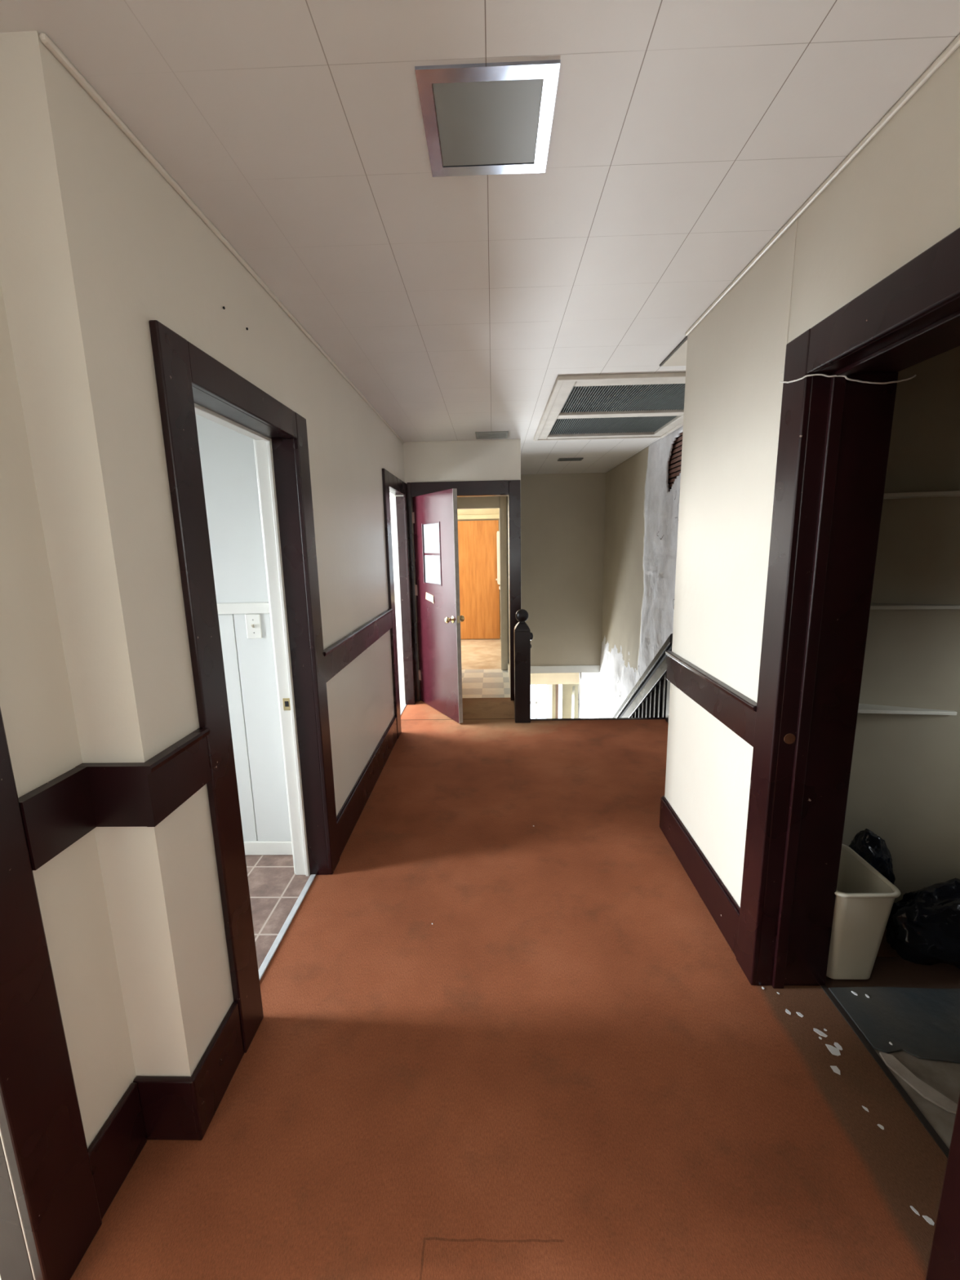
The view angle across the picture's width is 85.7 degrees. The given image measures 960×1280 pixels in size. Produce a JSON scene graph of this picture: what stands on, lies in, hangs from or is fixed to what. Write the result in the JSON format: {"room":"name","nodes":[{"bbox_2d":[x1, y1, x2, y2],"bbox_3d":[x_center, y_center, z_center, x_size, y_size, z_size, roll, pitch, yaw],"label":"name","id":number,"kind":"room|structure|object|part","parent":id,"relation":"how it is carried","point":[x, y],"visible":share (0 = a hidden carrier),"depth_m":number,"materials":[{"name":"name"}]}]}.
{"room":"hallway","nodes":[
{"label":"hallway","id":0,"kind":"room"},
{"bbox_2d":[0,280,136,1148],"bbox_3d":[-1.048,0.600,-1.435,0.145,2.440,5.308,-1,11,2],"label":"wall","id":1,"kind":"structure","parent":0,"point":[36,703],"depth_m":1.10,"materials":[{"name":"beige paint"}]},
{"bbox_2d":[0,1137,34,1279],"bbox_3d":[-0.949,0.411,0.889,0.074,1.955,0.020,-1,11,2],"label":"door","id":2,"kind":"structure","parent":1,"relation":"attached to","point":[15,1264],"depth_m":1.02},
{"bbox_2d":[0,1128,35,1279],"bbox_3d":[-0.997,0.475,0.493,0.148,1.975,0.825,-1,11,2],"label":"trim","id":3,"kind":"structure","parent":1,"relation":"attached to","point":[1,1135],"depth_m":1.01,"materials":[{"name":"white paint"}]},
{"bbox_2d":[0,707,102,1279],"bbox_3d":[-0.903,0.342,0.936,0.022,2.070,0.140,-1,11,2],"label":"trim","id":4,"kind":"structure","parent":1,"relation":"attached to","point":[42,1126],"depth_m":1.02,"materials":[{"name":"brown wood"}]},
{"bbox_2d":[87,1082,146,1219],"bbox_3d":[-0.884,1.238,1.260,0.016,0.190,0.167,-1,11,2],"label":"baseboard","id":5,"kind":"structure","parent":1,"relation":"attached to","point":[114,1150],"depth_m":1.25,"materials":[{"name":"brown wood"}]},
{"bbox_2d":[0,31,404,1076],"bbox_3d":[-0.786,-0.284,3.268,0.145,2.440,4.312,-1,11,2],"label":"wall","id":6,"kind":"structure","parent":0,"point":[96,245],"depth_m":1.21,"materials":[{"name":"beige paint"}]},
{"bbox_2d":[17,728,211,870],"bbox_3d":[-0.819,0.348,1.213,0.174,0.148,0.405,-1,11,2],"label":"trim","id":7,"kind":"structure","parent":6,"relation":"attached to","point":[56,814],"depth_m":1.17,"materials":[{"name":"brown wood"}]},
{"bbox_2d":[133,1001,244,1140],"bbox_3d":[-0.807,1.200,1.457,0.160,0.190,0.238,-1,11,2],"label":"baseboard","id":8,"kind":"structure","parent":6,"relation":"attached to","point":[173,1108],"depth_m":1.35,"materials":[{"name":"brown wood"}]},
{"bbox_2d":[149,320,263,1053],"bbox_3d":[-0.746,0.248,1.462,0.021,2.056,0.125,-1,11,2],"label":"trim","id":9,"kind":"structure","parent":6,"relation":"attached to","point":[170,349],"depth_m":1.41,"materials":[{"name":"brown wood"}]},
{"bbox_2d":[39,32,404,443],"bbox_3d":[-0.737,-1.432,2.804,0.014,0.014,3.826,-1,11,2],"label":"trim","id":10,"kind":"structure","parent":6,"relation":"attached to","point":[45,39],"depth_m":1.28,"materials":[{"name":"beige paint"}]},
{"bbox_2d":[186,340,297,438],"bbox_3d":[-0.754,-0.792,1.710,0.020,0.101,0.745,-1,11,2],"label":"trim","id":11,"kind":"structure","parent":6,"relation":"attached to","point":[210,375],"depth_m":1.60,"materials":[{"name":"brown wood"}]},
{"bbox_2d":[194,403,310,875],"bbox_3d":[-0.867,0.210,1.901,0.068,1.975,0.785,-1,11,2],"label":"trim","id":12,"kind":"structure","parent":6,"relation":"attached to","point":[264,450],"depth_m":2.23,"materials":[{"name":"white paint"}]},
{"bbox_3d":[-0.856,0.284,2.291,0.030,0.055,0.002,-1,11,2],"label":"strike plate","id":13,"kind":"part","parent":12,"relation":"part of","materials":[{"name":"gold metal"}]},
{"bbox_2d":[191,385,328,875],"bbox_3d":[-0.788,0.209,1.898,0.090,1.975,0.785,-1,11,2],"label":"trim","id":14,"kind":"structure","parent":6,"relation":"attached to","point":[282,445],"depth_m":2.22,"materials":[{"name":"wood"}]},
{"bbox_2d":[258,874,315,980],"bbox_3d":[-0.795,1.177,2.080,0.026,0.006,0.745,-1,11,2],"label":"trim","id":15,"kind":"structure","parent":6,"relation":"attached to","point":[273,948],"depth_m":2.10,"materials":[{"name":"metal"}]},
{"bbox_2d":[293,412,339,874],"bbox_3d":[-0.725,0.089,2.314,0.021,2.056,0.119,-1,11,2],"label":"trim","id":16,"kind":"structure","parent":6,"relation":"attached to","point":[302,468],"depth_m":2.27,"materials":[{"name":"brown wood"}]},
{"bbox_2d":[324,608,392,682],"bbox_3d":[-0.698,-0.020,3.171,0.030,0.148,1.606,-1,11,2],"label":"trim","id":17,"kind":"structure","parent":6,"relation":"attached to","point":[339,655],"depth_m":2.88,"materials":[{"name":"brown wood"}]},
{"bbox_2d":[336,715,397,857],"bbox_3d":[-0.688,0.841,3.332,0.016,0.203,1.606,-1,11,2],"label":"baseboard","id":18,"kind":"structure","parent":6,"relation":"attached to","point":[349,813],"depth_m":3.07,"materials":[{"name":"brown wood"}]},
{"bbox_2d":[382,468,401,738],"bbox_3d":[-0.682,-0.241,4.025,0.020,2.075,0.155,-1,11,2],"label":"trim","id":19,"kind":"structure","parent":6,"relation":"attached to","point":[385,481],"depth_m":3.98,"materials":[{"name":"wood"}]},
{"bbox_2d":[388,471,404,495],"bbox_3d":[-0.691,-1.290,4.284,0.019,0.110,0.740,-1,11,2],"label":"trim","id":20,"kind":"structure","parent":6,"relation":"attached to","point":[396,484],"depth_m":4.23,"materials":[{"name":"brown wood"}]},
{"bbox_2d":[389,492,405,704],"bbox_3d":[-0.793,-0.278,4.476,0.086,1.985,0.780,-1,11,2],"label":"trim","id":21,"kind":"structure","parent":6,"relation":"attached to","point":[393,499],"depth_m":4.83,"materials":[{"name":"white paint"}]},
{"bbox_2d":[389,487,413,704],"bbox_3d":[-0.715,-0.279,4.474,0.072,1.985,0.780,-1,11,2],"label":"trim","id":22,"kind":"structure","parent":6,"relation":"attached to","point":[399,500],"depth_m":4.82,"materials":[{"name":"wood"}]},
{"bbox_2d":[400,704,406,714],"bbox_3d":[-0.732,0.694,4.657,0.022,0.006,0.740,-1,11,2],"label":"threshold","id":23,"kind":"structure","parent":6,"relation":"attached to","point":[404,705],"depth_m":4.88,"materials":[{"name":"metal"}]},
{"bbox_2d":[403,483,416,704],"bbox_3d":[-0.661,-0.402,4.884,0.020,2.075,0.113,-1,11,2],"label":"trim","id":24,"kind":"structure","parent":6,"relation":"attached to","point":[405,497],"depth_m":4.85,"materials":[{"name":"wood"}]},
{"bbox_2d":[195,413,268,840],"bbox_3d":[-2.407,-0.101,2.458,3.056,2.440,0.050,-1,11,2],"label":"wall","id":25,"kind":"structure","parent":0,"point":[227,455],"depth_m":2.31,"materials":[{"name":"white paint"}]},
{"bbox_2d":[217,602,269,614],"bbox_3d":[-2.423,-0.127,2.418,3.026,0.051,0.020,-1,11,2],"label":"trim","id":26,"kind":"structure","parent":25,"relation":"attached to","point":[227,607],"depth_m":2.37,"materials":[{"name":"white paint"}]},
{"bbox_2d":[244,613,262,638],"bbox_3d":[-1.047,-0.062,2.388,0.070,0.114,0.022,-1,11,2],"label":"light switch","id":27,"kind":"object","parent":25,"relation":"attached to","point":[253,623],"visible":1,"depth_m":2.39,"materials":[{"name":"white paint"}]},
{"bbox_2d":[217,613,291,840],"bbox_3d":[-2.406,0.464,2.535,3.032,1.153,0.007,-1,11,2],"label":"wainscoting","id":28,"kind":"structure","parent":25,"relation":"attached to","point":[255,660],"depth_m":2.49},
{"bbox_2d":[244,840,292,855],"bbox_3d":[-2.400,1.067,2.645,3.026,0.075,0.013,-1,11,2],"label":"baseboard","id":29,"kind":"structure","parent":25,"relation":"attached to","point":[251,847],"depth_m":2.60,"materials":[{"name":"white paint"}]},
{"bbox_2d":[403,440,521,689],"bbox_3d":[-0.151,-0.611,4.951,1.082,2.440,0.120,-1,11,2],"label":"wall","id":30,"kind":"structure","parent":0,"point":[489,460],"depth_m":4.70,"materials":[{"name":"beige paint"}]},
{"bbox_2d":[407,482,419,701],"bbox_3d":[-0.631,-0.417,4.929,0.033,2.085,0.018,-1,11,2],"label":"trim","id":31,"kind":"structure","parent":30,"relation":"attached to","point":[409,494],"depth_m":4.91,"materials":[{"name":"wood"}]},
{"bbox_2d":[412,505,420,686],"bbox_3d":[-0.615,-0.372,5.033,0.032,1.958,0.090,-1,11,2],"label":"trim","id":32,"kind":"structure","parent":30,"relation":"attached to","point":[412,505],"depth_m":4.99,"materials":[{"name":"brown wood"}]},
{"bbox_2d":[411,488,464,723],"bbox_3d":[-0.387,-0.302,4.610,0.172,1.943,0.817,-7,12,-30],"label":"door","id":33,"kind":"structure","parent":30,"relation":"in","point":[434,515],"depth_m":4.52,"materials":[{"name":"red paint"}]},
{"bbox_2d":[425,592,433,603],"bbox_3d":[-0.455,-0.381,4.667,0.005,0.090,0.173,-7,12,-30],"label":"paper note","id":34,"kind":"object","parent":33,"relation":"attached to","point":[428,597],"visible":1,"depth_m":4.66,"materials":[{"name":"white paper"}]},
{"bbox_3d":[-0.417,-0.887,4.523,0.005,0.250,0.340,-7,12,-30],"label":"pane","id":35,"kind":"part","parent":33,"relation":"part of","materials":[{"name":"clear glass"}]},
{"bbox_3d":[-0.412,-0.624,4.572,0.005,0.245,0.340,-7,12,-30],"label":"pane","id":36,"kind":"part","parent":33,"relation":"part of","materials":[{"name":"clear glass"}]},
{"bbox_3d":[-0.257,-0.168,4.310,0.068,0.060,0.060,-7,12,-30],"label":"knob","id":37,"kind":"part","parent":33,"relation":"part of","materials":[{"name":"gold metal"}]},
{"bbox_3d":[-0.168,-0.180,4.361,0.068,0.060,0.060,-7,12,-30],"label":"knob","id":38,"kind":"part","parent":33,"relation":"part of","materials":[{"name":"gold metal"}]},
{"bbox_2d":[410,480,508,497],"bbox_3d":[-0.185,-1.386,4.737,0.897,0.127,0.017,-1,11,2],"label":"trim","id":39,"kind":"structure","parent":30,"relation":"attached to","point":[466,487],"depth_m":4.73,"materials":[{"name":"brown wood"}]},
{"bbox_2d":[411,494,511,701],"bbox_3d":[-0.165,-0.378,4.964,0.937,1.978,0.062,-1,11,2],"label":"trim","id":40,"kind":"structure","parent":30,"relation":"attached to","point":[493,495],"depth_m":4.92,"materials":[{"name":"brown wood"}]},
{"bbox_2d":[404,439,520,443],"bbox_3d":[-0.166,-1.792,4.664,1.062,0.012,0.010,-1,11,2],"label":"trim","id":41,"kind":"structure","parent":30,"relation":"attached to","point":[495,439],"depth_m":4.66,"materials":[{"name":"beige paint"}]},
{"bbox_2d":[508,480,520,700],"bbox_3d":[0.335,-0.431,4.903,0.106,2.085,0.018,-1,11,2],"label":"trim","id":42,"kind":"structure","parent":30,"relation":"attached to","point":[514,486],"depth_m":4.84,"materials":[{"name":"brown wood"}]},
{"bbox_2d":[519,440,520,479],"bbox_3d":[0.362,-1.631,4.683,0.012,0.355,0.006,-1,11,2],"label":"trim","id":43,"kind":"structure","parent":30,"relation":"attached to","point":[519,440],"depth_m":4.68,"materials":[{"name":"beige paint"}]},
{"bbox_2d":[457,519,500,638],"bbox_3d":[-0.936,-1.018,7.211,2.560,2.440,2.300,-1,11,2],"label":"wall","id":44,"kind":"structure","parent":0,"point":[464,519],"depth_m":8.10,"materials":[{"name":"beige paint"}]},
{"bbox_2d":[457,508,499,519],"bbox_3d":[-0.197,-2.143,7.999,1.125,0.545,0.100,-1,11,2],"label":"trim","id":45,"kind":"structure","parent":44,"relation":"attached to","point":[476,513],"depth_m":8.01,"materials":[{"name":"beige wood"}]},
{"bbox_2d":[457,520,499,639],"bbox_3d":[-0.142,-0.930,8.186,0.890,1.864,0.080,-1,11,2],"label":"door","id":46,"kind":"structure","parent":44,"relation":"in","point":[479,591],"depth_m":8.19,"materials":[{"name":"orange wood"}]},
{"bbox_2d":[496,531,500,584],"bbox_3d":[0.317,-1.263,7.958,0.110,0.800,0.220,-1,11,2],"label":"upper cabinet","id":47,"kind":"object","parent":44,"relation":"attached to","point":[498,532],"visible":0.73,"depth_m":7.86,"materials":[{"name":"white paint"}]},
{"bbox_2d":[498,586,500,620],"bbox_3d":[0.349,-0.462,8.143,0.090,0.755,0.230,-1,11,2],"label":"base cabinet","id":48,"kind":"object","parent":44,"relation":"attached to","point":[499,586],"visible":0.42,"depth_m":8.03,"materials":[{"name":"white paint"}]},
{"bbox_2d":[0,0,959,474],"bbox_3d":[-0.810,-1.343,2.160,6.500,0.050,13.300,-1,11,2],"label":"ceiling","id":49,"kind":"structure","parent":0,"point":[686,135],"depth_m":1.25,"materials":[{"name":"paint"}]},
{"bbox_2d":[414,59,559,177],"bbox_3d":[0.018,-1.142,1.150,0.282,0.006,0.300,-1,11,2],"label":"recessed light","id":50,"kind":"object","parent":49,"relation":"in","point":[487,113],"visible":1,"depth_m":1.12,"materials":[{"name":"silver metal"}]},
{"bbox_2d":[432,79,542,166],"bbox_3d":[0.018,-1.142,1.150,0.221,0.003,0.232,-1,11,2],"label":"diffuser","id":51,"kind":"object","parent":50,"relation":"attached to","point":[481,122],"depth_m":1.14,"materials":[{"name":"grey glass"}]},
{"bbox_2d":[475,431,508,439],"bbox_3d":[0.102,-1.755,4.437,0.275,0.012,0.250,-1,11,2],"label":"ceiling vent","id":52,"kind":"object","parent":49,"relation":"in","point":[497,434],"visible":1,"depth_m":4.41,"materials":[{"name":"grey metal"}]},
{"bbox_2d":[557,457,583,461],"bbox_3d":[1.018,-2.034,5.832,0.270,0.012,0.140,-1,11,2],"label":"ceiling vent","id":53,"kind":"object","parent":49,"relation":"in","point":[559,459],"visible":1,"depth_m":5.79,"materials":[{"name":"grey metal"}]},
{"bbox_2d":[533,372,685,440],"bbox_3d":[1.033,-1.657,3.750,1.155,0.060,1.770,-1,11,2],"label":"ceiling vent","id":54,"kind":"object","parent":49,"relation":"in","point":[664,393],"visible":0.82,"depth_m":3.64,"materials":[{"name":"white metal"}]},
{"bbox_3d":[1.043,-1.764,4.175,0.925,0.006,0.665,-1,11,2],"label":"filter panel","id":55,"kind":"part","parent":54,"relation":"part of","materials":[{"name":"grey metal"}]},
{"bbox_3d":[1.023,-1.617,3.389,0.925,0.006,0.714,-1,11,2],"label":"filter panel","id":56,"kind":"part","parent":54,"relation":"part of","materials":[{"name":"grey metal"}]},
{"bbox_2d":[659,335,687,366],"bbox_3d":[1.256,-1.420,2.527,0.618,0.011,0.431,-1,11,2],"label":"ceiling hatch","id":57,"kind":"object","parent":49,"relation":"attached to","point":[677,357],"visible":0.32,"depth_m":2.61,"materials":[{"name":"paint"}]},
{"bbox_2d":[457,496,509,662],"bbox_3d":[-0.204,-0.840,6.184,1.075,2.440,0.107,-1,11,2],"label":"wall","id":58,"kind":"structure","parent":0,"point":[507,496],"depth_m":6.11,"materials":[{"name":"beige paint"}]},
{"bbox_2d":[457,496,508,670],"bbox_3d":[-0.106,-0.643,6.153,0.865,2.060,0.023,-1,11,2],"label":"trim","id":59,"kind":"structure","parent":58,"relation":"attached to","point":[478,502],"depth_m":6.04,"materials":[{"name":"beige paint"}]},
{"bbox_2d":[499,525,502,670],"bbox_3d":[0.246,-0.593,6.215,0.006,1.925,0.135,-1,11,2],"label":"trim","id":60,"kind":"structure","parent":58,"relation":"attached to","point":[500,526],"depth_m":6.17,"materials":[{"name":"beige paint"}]},
{"bbox_2d":[507,496,514,702],"bbox_3d":[0.414,0.398,6.847,0.087,5.140,4.670,-1,11,2],"label":"wall","id":61,"kind":"structure","parent":0,"point":[508,496],"depth_m":5.96,"materials":[{"name":"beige paint"}]},
{"bbox_2d":[507,662,510,685],"bbox_3d":[0.333,0.423,5.765,0.015,0.090,1.110,-1,11,2],"label":"baseboard","id":62,"kind":"structure","parent":61,"relation":"attached to","point":[508,668],"depth_m":5.88,"materials":[{"name":"beige paint"}]},
{"bbox_2d":[530,672,579,684],"bbox_3d":[1.144,0.479,9.246,1.238,0.610,0.150,-1,11,2],"label":"trim","id":63,"kind":"structure","parent":61,"relation":"attached to","point":[554,677],"depth_m":9.20,"materials":[{"name":"beige wood"}]},
{"bbox_2d":[70,638,959,1279],"bbox_3d":[-0.711,1.089,2.664,6.400,0.040,13.200,-1,11,2],"label":"floor","id":64,"kind":"structure","parent":0,"point":[572,1071],"depth_m":1.50,"materials":[{"name":"orange carpet"}]},
{"bbox_2d":[514,608,533,723],"bbox_3d":[0.375,0.222,4.424,0.160,0.977,0.132,-1,11,2],"label":"newel post","id":65,"kind":"object","parent":64,"relation":"on","point":[523,636],"visible":1,"depth_m":4.36,"materials":[{"name":"black paint"}]},
{"bbox_2d":[530,632,533,648],"bbox_3d":[0.433,0.004,4.381,0.034,0.139,0.068,-1,11,2],"label":"socket","id":66,"kind":"object","parent":65,"relation":"attached to","point":[531,634],"depth_m":4.35,"materials":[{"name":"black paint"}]},
{"bbox_2d":[813,1027,827,1037],"bbox_3d":[1.063,1.228,1.619,0.016,0.002,0.037,-8,13,-33],"label":"flake","id":67,"kind":"object","parent":64,"relation":"on","point":[819,1032],"visible":1,"depth_m":1.62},
{"bbox_2d":[825,1044,840,1056],"bbox_3d":[1.069,1.238,1.563,0.030,0.002,0.036,-1,11,2],"label":"flake","id":68,"kind":"object","parent":64,"relation":"on","point":[833,1050],"visible":1,"depth_m":1.56,"materials":[{"name":"white paint"}]},
{"bbox_2d":[830,1066,839,1075],"bbox_3d":[1.035,1.250,1.503,0.019,0.002,0.025,-1,11,2],"label":"flake","id":69,"kind":"object","parent":64,"relation":"on","point":[835,1068],"visible":1,"depth_m":1.50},
{"bbox_2d":[833,1042,842,1050],"bbox_3d":[1.089,1.236,1.574,0.017,0.002,0.025,-1,11,2],"label":"flake","id":70,"kind":"object","parent":64,"relation":"on","point":[837,1045],"visible":1,"depth_m":1.57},
{"bbox_2d":[826,844,900,979],"bbox_3d":[1.293,0.989,1.883,0.226,0.366,0.308,-1,11,2],"label":"wastebasket","id":71,"kind":"object","parent":64,"relation":"on","point":[864,899],"visible":0.6,"depth_m":1.77,"materials":[{"name":"beige plastic"}]},
{"bbox_2d":[848,828,895,884],"bbox_3d":[1.517,0.934,2.039,0.219,0.404,0.119,-1,11,2],"label":"garbage bag","id":72,"kind":"object","parent":71,"relation":"in","point":[871,847],"visible":0.34,"depth_m":1.99,"materials":[{"name":"black plastic"}]},
{"bbox_2d":[820,985,949,1158],"bbox_3d":[1.173,1.287,1.313,0.018,0.014,0.965,-1,11,2],"label":"trim","id":73,"kind":"structure","parent":64,"relation":"on","point":[915,1109],"depth_m":1.48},
{"bbox_2d":[828,986,959,1062],"bbox_3d":[1.678,1.212,1.633,0.972,0.006,0.275,-1,11,2],"label":"floor mat","id":74,"kind":"object","parent":64,"relation":"on","point":[922,1023],"visible":1,"depth_m":1.66,"materials":[{"name":"rubber"}]},
{"bbox_2d":[910,1205,919,1215],"bbox_3d":[0.998,1.310,1.188,0.006,0.002,0.019,-6,11,-23],"label":"flake","id":75,"kind":"object","parent":64,"relation":"on","point":[913,1208],"visible":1,"depth_m":1.19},
{"bbox_2d":[879,1051,957,1114],"bbox_3d":[1.237,1.252,1.458,0.053,0.007,0.204,-6,12,-25],"label":"chunk","id":76,"kind":"object","parent":64,"relation":"on","point":[926,1091],"visible":0.96,"depth_m":1.45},
{"bbox_2d":[885,878,959,968],"bbox_3d":[1.763,1.014,1.891,0.505,0.290,0.241,-1,11,2],"label":"garbage bag","id":77,"kind":"object","parent":64,"relation":"on","point":[922,927],"visible":0.94,"depth_m":1.85,"materials":[{"name":"black plastic"}]},
{"bbox_2d":[922,1215,934,1225],"bbox_3d":[1.015,1.312,1.170,0.016,0.002,0.017,-1,11,2],"label":"flake","id":78,"kind":"object","parent":64,"relation":"on","point":[927,1219],"visible":1,"depth_m":1.17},
{"bbox_2d":[520,472,605,666],"bbox_3d":[1.112,-0.955,7.376,1.318,2.702,0.120,-1,11,2],"label":"wall","id":79,"kind":"structure","parent":0,"point":[562,515],"depth_m":7.29,"materials":[{"name":"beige paint"}]},
{"bbox_2d":[530,665,599,673],"bbox_3d":[1.124,0.418,7.631,1.288,0.105,0.145,-1,11,2],"label":"trim","id":80,"kind":"structure","parent":79,"relation":"attached to","point":[563,668],"depth_m":7.56,"materials":[{"name":"white paint"}]},
{"bbox_2d":[552,684,578,718],"bbox_3d":[1.700,1.170,10.201,2.400,2.340,0.100,-1,11,2],"label":"wall","id":81,"kind":"structure","parent":0,"point":[566,688],"depth_m":10.15,"materials":[{"name":"beige paint"}]},
{"bbox_2d":[530,684,552,719],"bbox_3d":[1.113,1.359,10.231,0.620,1.980,0.100,-1,11,2],"label":"door","id":82,"kind":"structure","parent":81,"relation":"in","point":[541,695],"depth_m":10.19,"materials":[{"name":"white paint"}]},
{"bbox_3d":[1.113,1.359,10.231,0.620,1.980,0.100,-1,11,2],"label":"frame","id":83,"kind":"part","parent":82,"relation":"part of","materials":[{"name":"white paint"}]},
{"bbox_2d":[558,684,562,718],"bbox_3d":[1.561,1.244,10.198,0.120,1.600,0.008,-1,11,2],"label":"window","id":84,"kind":"structure","parent":81,"relation":"in","point":[560,686],"depth_m":10.19,"materials":[{"name":"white glass"}]},
{"bbox_2d":[560,408,656,412],"bbox_3d":[1.030,-1.784,3.726,1.175,0.170,1.790,-1,11,2],"label":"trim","id":85,"kind":"structure","parent":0,"point":[564,409],"depth_m":4.50,"materials":[{"name":"metal"}]},
{"bbox_2d":[577,425,683,718],"bbox_3d":[1.728,0.518,6.067,0.073,5.141,6.716,-1,11,2],"label":"wall","id":86,"kind":"structure","parent":0,"point":[642,511],"depth_m":5.63,"materials":[{"name":"paint"}]},
{"bbox_2d":[530,717,665,720],"bbox_3d":[1.047,0.710,4.513,1.298,0.049,0.044,-1,11,2],"label":"trim","id":87,"kind":"structure","parent":86,"relation":"attached to","point":[613,718],"depth_m":4.50,"materials":[{"name":"black wood"}]},
{"bbox_2d":[667,434,682,488],"bbox_3d":[1.831,0.483,6.239,0.060,5.140,7.028,-1,11,2],"label":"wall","id":88,"kind":"structure","parent":0,"point":[682,434],"depth_m":4.57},
{"bbox_2d":[664,45,959,907],"bbox_3d":[0.981,0.436,-0.771,0.208,2.440,6.772,-1,11,2],"label":"wall","id":89,"kind":"structure","parent":0,"point":[898,197],"depth_m":1.80,"materials":[{"name":"beige paint"}]},
{"bbox_2d":[659,795,740,957],"bbox_3d":[1.268,0.997,2.328,0.624,0.188,0.905,-1,11,2],"label":"baseboard","id":90,"kind":"structure","parent":89,"relation":"attached to","point":[721,904],"depth_m":2.22,"materials":[{"name":"brown wood"}]},
{"bbox_2d":[665,650,756,746],"bbox_3d":[0.941,0.210,2.187,0.030,0.148,0.901,-1,11,2],"label":"trim","id":91,"kind":"structure","parent":89,"relation":"attached to","point":[736,711],"depth_m":2.05,"materials":[{"name":"brown wood"}]},
{"bbox_2d":[736,328,812,985],"bbox_3d":[0.931,0.163,1.660,0.020,2.086,0.118,-1,11,2],"label":"trim","id":92,"kind":"structure","parent":89,"relation":"attached to","point":[795,404],"depth_m":1.61,"materials":[{"name":"wood"}]},
{"bbox_2d":[780,219,797,373],"bbox_3d":[0.919,-1.015,1.541,0.002,0.406,0.023,-1,11,2],"label":"trim","id":93,"kind":"structure","parent":89,"relation":"attached to","point":[795,224],"depth_m":1.54,"materials":[{"name":"beige paint"}]},
{"bbox_2d":[684,34,959,336],"bbox_3d":[0.848,-0.763,-0.942,0.014,0.014,6.672,-1,11,2],"label":"trim","id":94,"kind":"structure","parent":89,"relation":"attached to","point":[955,43],"depth_m":1.26,"materials":[{"name":"beige paint"}]},
{"bbox_2d":[779,373,915,384],"bbox_3d":[1.038,-0.732,1.443,0.339,0.053,0.130,3,11,19],"label":"cord","id":95,"kind":"object","parent":89,"relation":"attached to","point":[812,375],"visible":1,"depth_m":1.42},
{"bbox_2d":[756,296,959,988],"bbox_3d":[1.047,0.288,1.248,0.235,1.988,0.772,-1,11,2],"label":"trim","id":96,"kind":"structure","parent":89,"relation":"attached to","point":[850,424],"depth_m":1.56,"materials":[{"name":"brown wood"}]},
{"bbox_3d":[0.971,0.309,1.623,0.034,0.034,0.004,-1,11,2],"label":"strike plate","id":97,"kind":"part","parent":96,"relation":"part of","materials":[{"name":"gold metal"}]},
{"bbox_2d":[806,227,959,373],"bbox_3d":[0.902,-0.726,1.062,0.019,0.118,0.732,-1,11,2],"label":"trim","id":98,"kind":"structure","parent":89,"relation":"attached to","point":[931,280],"depth_m":1.12,"materials":[{"name":"brown wood"}]},
{"bbox_2d":[925,1093,959,1279],"bbox_3d":[0.910,0.320,0.824,0.020,2.086,0.120,-1,11,2],"label":"trim","id":99,"kind":"structure","parent":89,"relation":"attached to","point":[944,1264],"depth_m":1.01,"materials":[{"name":"brown wood"}]},
{"bbox_2d":[841,346,959,902],"bbox_3d":[1.802,-0.076,1.885,1.420,2.440,0.094,3,11,21],"label":"wall","id":100,"kind":"structure","parent":0,"point":[904,788],"depth_m":1.93,"materials":[{"name":"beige paint"}]},
{"bbox_2d":[857,703,956,715],"bbox_3d":[1.444,0.268,1.961,0.621,0.014,0.152,3,11,21],"label":"closet shelf","id":101,"kind":"object","parent":100,"relation":"attached to","point":[863,708],"visible":0.51,"depth_m":1.94,"materials":[{"name":"paint"}]},
{"bbox_2d":[870,603,959,609],"bbox_3d":[1.437,-0.120,1.889,0.621,0.014,0.152,3,11,21],"label":"closet shelf","id":102,"kind":"object","parent":100,"relation":"attached to","point":[873,606],"visible":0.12,"depth_m":1.87,"materials":[{"name":"paint"}]},
{"bbox_2d":[883,490,959,499],"bbox_3d":[1.603,-0.496,1.748,0.994,0.014,0.152,3,11,21],"label":"closet shelf","id":103,"kind":"object","parent":100,"relation":"attached to","point":[948,493],"visible":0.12,"depth_m":1.77,"materials":[{"name":"paint"}]},
{"bbox_3d":[2.632,2.645,8.744,4.300,0.060,7.660,-1,11,2],"label":"floor","id":104,"kind":"structure","parent":0,"visible":0},
{"bbox_2d":[555,684,558,718],"bbox_3d":[1.485,1.214,9.991,0.050,2.340,0.060,-1,11,2],"label":"post","id":105,"kind":"object","parent":104,"relation":"on","point":[557,685],"visible":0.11,"depth_m":9.97,"materials":[{"name":"beige wood"}]},
{"bbox_2d":[571,686,574,718],"bbox_3d":[1.738,1.677,9.690,0.044,1.510,0.620,1,11,11],"label":"door","id":106,"kind":"structure","parent":104,"relation":"on","point":[573,688],"depth_m":9.32,"materials":[{"name":"white paint"}]},
{"bbox_3d":[1.056,1.793,6.483,1.170,2.509,3.429,-1,11,2],"label":"staircase","id":107,"kind":"structure","parent":104,"relation":"on","visible":0},
{"bbox_2d":[612,633,672,723],"bbox_3d":[1.695,1.456,6.431,0.100,3.773,3.815,-1,11,2],"label":"balustrade","id":108,"kind":"object","parent":107,"relation":"on","point":[654,676],"visible":0.17,"depth_m":4.86,"materials":[{"name":"black paint"}]},
{"bbox_3d":[1.690,1.120,6.396,0.048,2.847,3.760,-1,11,2],"label":"rail","id":109,"kind":"part","parent":108,"relation":"part of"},
{"bbox_3d":[1.627,0.395,4.338,0.090,0.620,0.090,-1,11,2],"label":"post","id":110,"kind":"part","parent":108,"relation":"part of","materials":[{"name":"white paint"}]}
]}

